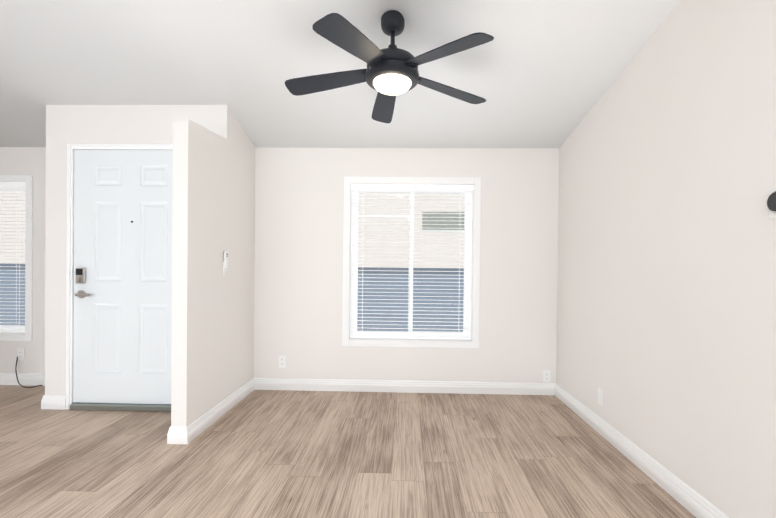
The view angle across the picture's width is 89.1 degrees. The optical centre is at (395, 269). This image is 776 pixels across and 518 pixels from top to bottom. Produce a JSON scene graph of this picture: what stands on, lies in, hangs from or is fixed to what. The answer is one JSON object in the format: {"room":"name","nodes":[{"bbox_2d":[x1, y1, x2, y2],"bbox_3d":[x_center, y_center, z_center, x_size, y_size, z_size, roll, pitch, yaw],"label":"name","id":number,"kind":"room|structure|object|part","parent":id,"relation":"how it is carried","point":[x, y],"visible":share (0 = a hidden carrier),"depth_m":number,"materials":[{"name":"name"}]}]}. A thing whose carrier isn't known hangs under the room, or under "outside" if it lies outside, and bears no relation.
{"room":"empty living room","nodes":[
{"label":"empty living room","id":0,"kind":"room"},
{"bbox_2d":[45,105,214,394],"bbox_3d":[-2.102,-0.090,3.168,1.350,2.410,0.120,1,0,1],"label":"wall","id":1,"kind":"structure","parent":0,"point":[108,124],"depth_m":3.12,"materials":[{"name":"beige paint"}]},
{"bbox_2d":[41,395,65,408],"bbox_3d":[-2.791,1.052,3.405,0.016,0.108,0.573,1,0,1],"label":"baseboard","id":2,"kind":"structure","parent":1,"relation":"attached to","point":[56,402],"depth_m":3.12,"materials":[{"name":"white wood"}]},
{"bbox_2d":[66,144,172,408],"bbox_3d":[-2.099,0.065,3.163,1.002,2.100,0.132,1,0,1],"label":"door frame","id":3,"kind":"structure","parent":1,"relation":"attached to","point":[68,253],"depth_m":3.11,"materials":[{"name":"white wood"}]},
{"bbox_2d":[70,402,170,411],"bbox_3d":[-2.111,1.093,3.144,0.922,0.044,0.095,1,0,1],"label":"door threshold sill","id":4,"kind":"structure","parent":1,"relation":"attached to","point":[121,407],"depth_m":3.10,"materials":[{"name":"silver metal"}]},
{"bbox_2d":[73,150,172,403],"bbox_3d":[-2.100,0.062,3.142,0.914,2.006,0.044,1,0,1],"label":"entry door","id":5,"kind":"structure","parent":1,"relation":"in","point":[122,352],"depth_m":3.12,"materials":[{"name":"white paint"}]},
{"bbox_2d":[77,290,85,298],"bbox_3d":[-2.491,0.199,3.125,0.066,0.066,0.012,1,0,1],"label":"rose","id":6,"kind":"object","parent":5,"relation":"attached to","point":[81,291],"visible":0.69,"depth_m":3.12,"materials":[{"name":"grey metal"}]},
{"bbox_2d":[75,268,89,295],"bbox_3d":[-2.455,0.100,3.100,0.139,0.221,0.058,1,0,1],"label":"door lock","id":7,"kind":"object","parent":5,"relation":"attached to","point":[82,277],"depth_m":3.10,"materials":[{"name":"grey metal"}]},
{"bbox_2d":[76,269,81,274],"bbox_3d":[-2.489,0.021,3.098,0.054,0.048,0.006,1,0,1],"label":"cover","id":8,"kind":"object","parent":7,"relation":"attached to","point":[78,271],"visible":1,"depth_m":3.10,"materials":[{"name":"black plastic"}]},
{"bbox_3d":[-2.446,0.200,3.079,0.119,0.022,0.014,1,0,1],"label":"lever arm","id":9,"kind":"part","parent":7,"relation":"part of"},
{"bbox_2d":[171,105,254,426],"bbox_3d":[-1.379,-0.082,3.108,0.100,2.410,1.126,1,0,1],"label":"wall","id":10,"kind":"structure","parent":0,"point":[198,276],"depth_m":2.86,"materials":[{"name":"beige paint"}]},
{"bbox_2d":[167,426,174,443],"bbox_3d":[-1.451,1.070,2.820,0.027,0.108,0.561,1,0,1],"label":"baseboard","id":11,"kind":"structure","parent":10,"relation":"attached to","point":[171,432],"depth_m":2.54,"materials":[{"name":"white wood"}]},
{"bbox_2d":[172,119,226,141],"bbox_3d":[-1.377,-0.978,2.809,0.108,0.069,0.549,1,0,1],"label":"trim","id":12,"kind":"structure","parent":10,"relation":"on","point":[189,121],"depth_m":2.65,"materials":[{"name":"beige paint"}]},
{"bbox_2d":[175,378,254,443],"bbox_3d":[-1.347,1.069,3.095,0.045,0.108,1.118,1,0,1],"label":"baseboard","id":13,"kind":"structure","parent":10,"relation":"attached to","point":[183,435],"depth_m":2.85,"materials":[{"name":"white wood"}]},
{"bbox_2d":[223,251,227,274],"bbox_3d":[-1.318,-0.047,3.055,0.026,0.188,0.048,1,0,1],"label":"remote holder","id":14,"kind":"object","parent":10,"relation":"attached to","point":[225,264],"visible":1,"depth_m":3.04,"materials":[{"name":"white plastic"}]},
{"bbox_2d":[0,147,558,382],"bbox_3d":[-1.810,-0.021,3.753,6.865,2.270,0.140,1,0,1],"label":"wall","id":15,"kind":"structure","parent":0,"point":[298,278],"depth_m":3.64,"materials":[{"name":"beige paint"}]},
{"bbox_2d":[0,175,32,340],"bbox_3d":[-4.054,-0.110,3.795,1.259,1.564,0.141,1,0,1],"label":"window","id":16,"kind":"structure","parent":15,"relation":"in","point":[27,327],"depth_m":3.72,"materials":[{"name":"white plastic"}]},
{"bbox_3d":[-4.062,0.588,3.780,1.123,0.020,0.032,1,0,1],"label":"left window blind bottom rail","id":17,"kind":"part","parent":16,"relation":"part of","materials":[{"name":"white plastic"}]},
{"bbox_3d":[-4.053,-0.110,3.841,1.135,1.440,0.050,1,0,1],"label":"vinyl frame","id":18,"kind":"part","parent":16,"relation":"part of","materials":[{"name":"white plastic"}]},
{"bbox_3d":[-4.053,-0.110,3.842,1.065,1.370,0.030,1,0,1],"label":"glass","id":19,"kind":"part","parent":16,"relation":"part of","materials":[{"name":"white"}]},
{"bbox_2d":[17,348,24,359],"bbox_3d":[-3.548,0.806,3.729,0.070,0.114,0.009,1,0,1],"label":"electrical outlet","id":20,"kind":"object","parent":15,"relation":"attached to","point":[20,353],"visible":0.96,"depth_m":3.73,"materials":[{"name":"white plastic"}]},
{"bbox_2d":[15,357,41,387],"bbox_3d":[-3.447,0.961,3.675,0.266,0.271,0.098,1,0,1],"label":"cable","id":21,"kind":"object","parent":20,"relation":"attached to","point":[17,376],"visible":0.96,"depth_m":3.67,"materials":[{"name":"black plastic"}]},
{"bbox_2d":[0,373,44,385],"bbox_3d":[-3.931,1.038,3.737,2.310,0.108,0.016,1,0,1],"label":"baseboard","id":22,"kind":"structure","parent":15,"relation":"attached to","point":[5,378],"depth_m":3.72,"materials":[{"name":"white wood"}]},
{"bbox_2d":[279,356,285,367],"bbox_3d":[-1.053,0.860,3.665,0.070,0.114,0.009,1,0,1],"label":"electrical outlet","id":23,"kind":"object","parent":15,"relation":"attached to","point":[282,361],"visible":1,"depth_m":3.66,"materials":[{"name":"white plastic"}]},
{"bbox_2d":[255,378,554,394],"bbox_3d":[0.054,1.080,3.633,2.761,0.108,0.016,1,0,1],"label":"baseboard","id":24,"kind":"structure","parent":15,"relation":"attached to","point":[296,384],"depth_m":3.63,"materials":[{"name":"white wood"}]},
{"bbox_2d":[342,177,480,347],"bbox_3d":[0.144,-0.065,3.686,1.259,1.564,0.141,1,0,1],"label":"window","id":25,"kind":"structure","parent":15,"relation":"in","point":[466,299],"depth_m":3.66,"materials":[{"name":"white plastic"}]},
{"bbox_3d":[-0.107,-0.500,3.715,0.492,0.014,0.010,1,0,1],"label":"main window screen rail","id":26,"kind":"part","parent":25,"relation":"part of","materials":[{"name":"white plastic"}]},
{"bbox_3d":[0.137,0.633,3.670,1.123,0.020,0.032,1,0,1],"label":"main window blind bottom rail","id":27,"kind":"part","parent":25,"relation":"part of","materials":[{"name":"white plastic"}]},
{"bbox_3d":[0.146,-0.066,3.732,1.065,1.370,0.030,1,0,1],"label":"glass","id":28,"kind":"part","parent":25,"relation":"part of","materials":[{"name":"white"}]},
{"bbox_2d":[349,183,473,340],"bbox_3d":[0.145,-0.065,3.700,1.185,1.490,0.142,1,0,1],"label":"liner","id":29,"kind":"object","parent":25,"relation":"attached to","point":[471,281],"visible":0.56,"depth_m":3.67,"materials":[{"name":"white plastic"}]},
{"bbox_2d":[543,370,550,382],"bbox_3d":[1.380,0.978,3.599,0.070,0.114,0.015,1,0,1],"label":"outlet","id":30,"kind":"object","parent":15,"relation":"attached to","point":[546,375],"visible":1,"depth_m":3.60,"materials":[{"name":"white plastic"}]},
{"bbox_2d":[0,0,679,147],"bbox_3d":[-1.872,-2.020,0.557,6.885,1.900,6.544,1,0,1],"label":"ceiling","id":31,"kind":"structure","parent":0,"point":[540,73],"depth_m":2.62,"materials":[{"name":"white paint"}]},
{"bbox_2d":[285,10,493,122],"bbox_3d":[-0.043,-1.236,2.285,1.224,0.430,1.228,1,0,1],"label":"ceiling fan","id":32,"kind":"object","parent":31,"relation":"hanging from","point":[390,73],"visible":1,"depth_m":2.18,"materials":[{"name":"black metal"}]},
{"bbox_3d":[-0.401,-1.108,2.339,0.508,0.074,0.188,1,0,1],"label":"blade","id":33,"kind":"part","parent":32,"relation":"part of","materials":[{"name":"grey"}]},
{"bbox_3d":[-0.205,-1.103,1.921,0.318,0.074,0.490,1,0,1],"label":"blade","id":34,"kind":"part","parent":32,"relation":"part of","materials":[{"name":"grey wood"}]},
{"bbox_3d":[-0.081,-1.106,2.648,0.196,0.074,0.505,1,0,1],"label":"blade","id":35,"kind":"part","parent":32,"relation":"part of","materials":[{"name":"grey"}]},
{"bbox_3d":[-0.020,-1.046,2.264,0.220,0.051,0.220,1,0,1],"label":"light glass","id":36,"kind":"part","parent":32,"relation":"part of","materials":[{"name":"white glass"}]},
{"bbox_3d":[0.251,-1.098,1.984,0.426,0.074,0.419,1,0,1],"label":"blade","id":37,"kind":"part","parent":32,"relation":"part of","materials":[{"name":"grey wood"}]},
{"bbox_3d":[0.330,-1.101,2.438,0.485,0.074,0.326,1,0,1],"label":"blade","id":38,"kind":"part","parent":32,"relation":"part of","materials":[{"name":"grey wood"}]},
{"bbox_2d":[0,385,695,517],"bbox_3d":[-1.905,1.166,0.580,6.885,0.060,6.544,1,0,1],"label":"floor","id":39,"kind":"structure","parent":0,"point":[291,454],"depth_m":2.32,"materials":[{"name":"laminate"}]},
{"bbox_2d":[556,0,775,517],"bbox_3d":[1.472,-0.526,0.405,0.140,3.397,6.374,1,0,1],"label":"wall","id":40,"kind":"structure","parent":0,"point":[666,314],"depth_m":1.96,"materials":[{"name":"beige paint"}]},
{"bbox_2d":[598,387,602,405],"bbox_3d":[1.446,0.898,2.780,0.006,0.114,0.070,1,0,1],"label":"outlet","id":41,"kind":"object","parent":40,"relation":"attached to","point":[601,396],"visible":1,"depth_m":2.77,"materials":[{"name":"white plastic"}]},
{"bbox_2d":[555,383,728,517],"bbox_3d":[1.378,1.117,0.489,0.016,0.108,6.234,1,0,1],"label":"baseboard","id":42,"kind":"structure","parent":40,"relation":"attached to","point":[689,499],"depth_m":2.22,"materials":[{"name":"white wood"}]},
{"bbox_2d":[767,188,775,217],"bbox_3d":[1.407,-0.248,1.440,0.036,0.110,0.120,1,0,1],"label":"thermostat","id":43,"kind":"object","parent":40,"relation":"attached to","point":[771,202],"visible":1,"depth_m":1.46,"materials":[{"name":"black plastic"}]},
{"label":"outside","id":44,"kind":"structure","parent":0,"visible":0},
{"bbox_2d":[0,191,464,267],"bbox_3d":[-3.823,-1.177,6.378,16.000,5.500,0.100,1,0,1],"label":"wall","id":45,"kind":"structure","parent":44,"point":[401,253],"depth_m":6.23,"materials":[{"name":"paint"}]},
{"bbox_2d":[419,212,464,232],"bbox_3d":[0.895,-0.736,6.188,1.050,0.320,0.040,1,0,1],"label":"neighbor window","id":46,"kind":"structure","parent":45,"relation":"in","point":[424,227],"depth_m":6.17,"materials":[{"name":"grey glass"}]},
{"bbox_3d":[-4.047,-0.806,3.769,1.123,0.044,0.058,1,0,1],"label":"blind headrail","id":47,"kind":"object","parent":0,"visible":0},
{"bbox_2d":[0,182,25,187],"bbox_3d":[-4.048,-0.799,3.736,1.131,0.054,0.008,1,0,1],"label":"blind valance","id":48,"kind":"object","parent":47,"relation":"attached to","point":[12,184],"visible":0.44,"depth_m":3.72,"materials":[{"name":"white plastic"}]},
{"bbox_2d":[16,194,16,312],"bbox_3d":[-3.606,-0.097,3.748,0.002,1.364,0.002,1,0,1],"label":"blind cord","id":49,"kind":"object","parent":47,"relation":"hanging from","point":[16,263],"depth_m":3.75,"materials":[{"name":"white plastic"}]},
{"bbox_2d":[19,222,19,329],"bbox_3d":[-3.605,-0.097,3.778,0.002,1.364,0.002,1,0,1],"label":"blind cord","id":50,"kind":"object","parent":47,"relation":"hanging from","point":[19,222],"depth_m":3.78,"materials":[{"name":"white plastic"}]},
{"bbox_3d":[0.151,-0.761,3.659,1.123,0.044,0.058,1,0,1],"label":"blind headrail","id":51,"kind":"object","parent":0,"visible":0},
{"bbox_2d":[362,190,363,333],"bbox_3d":[-0.305,-0.062,3.662,0.002,1.364,0.002,1,0,1],"label":"blind cord","id":52,"kind":"object","parent":51,"relation":"hanging from","point":[363,190],"depth_m":3.69,"materials":[{"name":"white fabric"}]},
{"bbox_2d":[410,208,411,328],"bbox_3d":[0.143,-0.057,3.650,0.002,1.364,0.002,1,0,1],"label":"blind cord","id":53,"kind":"object","parent":51,"relation":"hanging from","point":[411,235],"depth_m":3.65,"materials":[{"name":"white plastic"}]},
{"bbox_2d":[351,184,473,190],"bbox_3d":[0.150,-0.754,3.626,1.131,0.054,0.008,1,0,1],"label":"blind valance","id":54,"kind":"object","parent":51,"relation":"attached to","point":[411,187],"visible":1,"depth_m":3.62,"materials":[{"name":"white plastic"}]},
{"bbox_2d":[458,191,460,336],"bbox_3d":[0.592,-0.052,3.638,0.002,1.364,0.002,1,0,1],"label":"blind cord","id":55,"kind":"object","parent":51,"relation":"hanging from","point":[460,191],"depth_m":3.64,"materials":[{"name":"white fabric"}]},
{"bbox_3d":[-3.885,1.592,5.129,16.000,0.020,2.440,1,0,1],"label":"ground","id":56,"kind":"structure","parent":0,"visible":0},
{"bbox_2d":[0,263,463,331],"bbox_3d":[-3.872,0.756,5.263,16.000,1.650,0.080,1,0,1],"label":"fence","id":57,"kind":"object","parent":56,"relation":"on","point":[365,303],"depth_m":5.14,"materials":[{"name":"wood"}]},
{"bbox_3d":[-3.865,-0.024,5.227,16.000,0.090,0.020,1,0,1],"label":"fence cap","id":58,"kind":"part","parent":57,"relation":"part of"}
]}

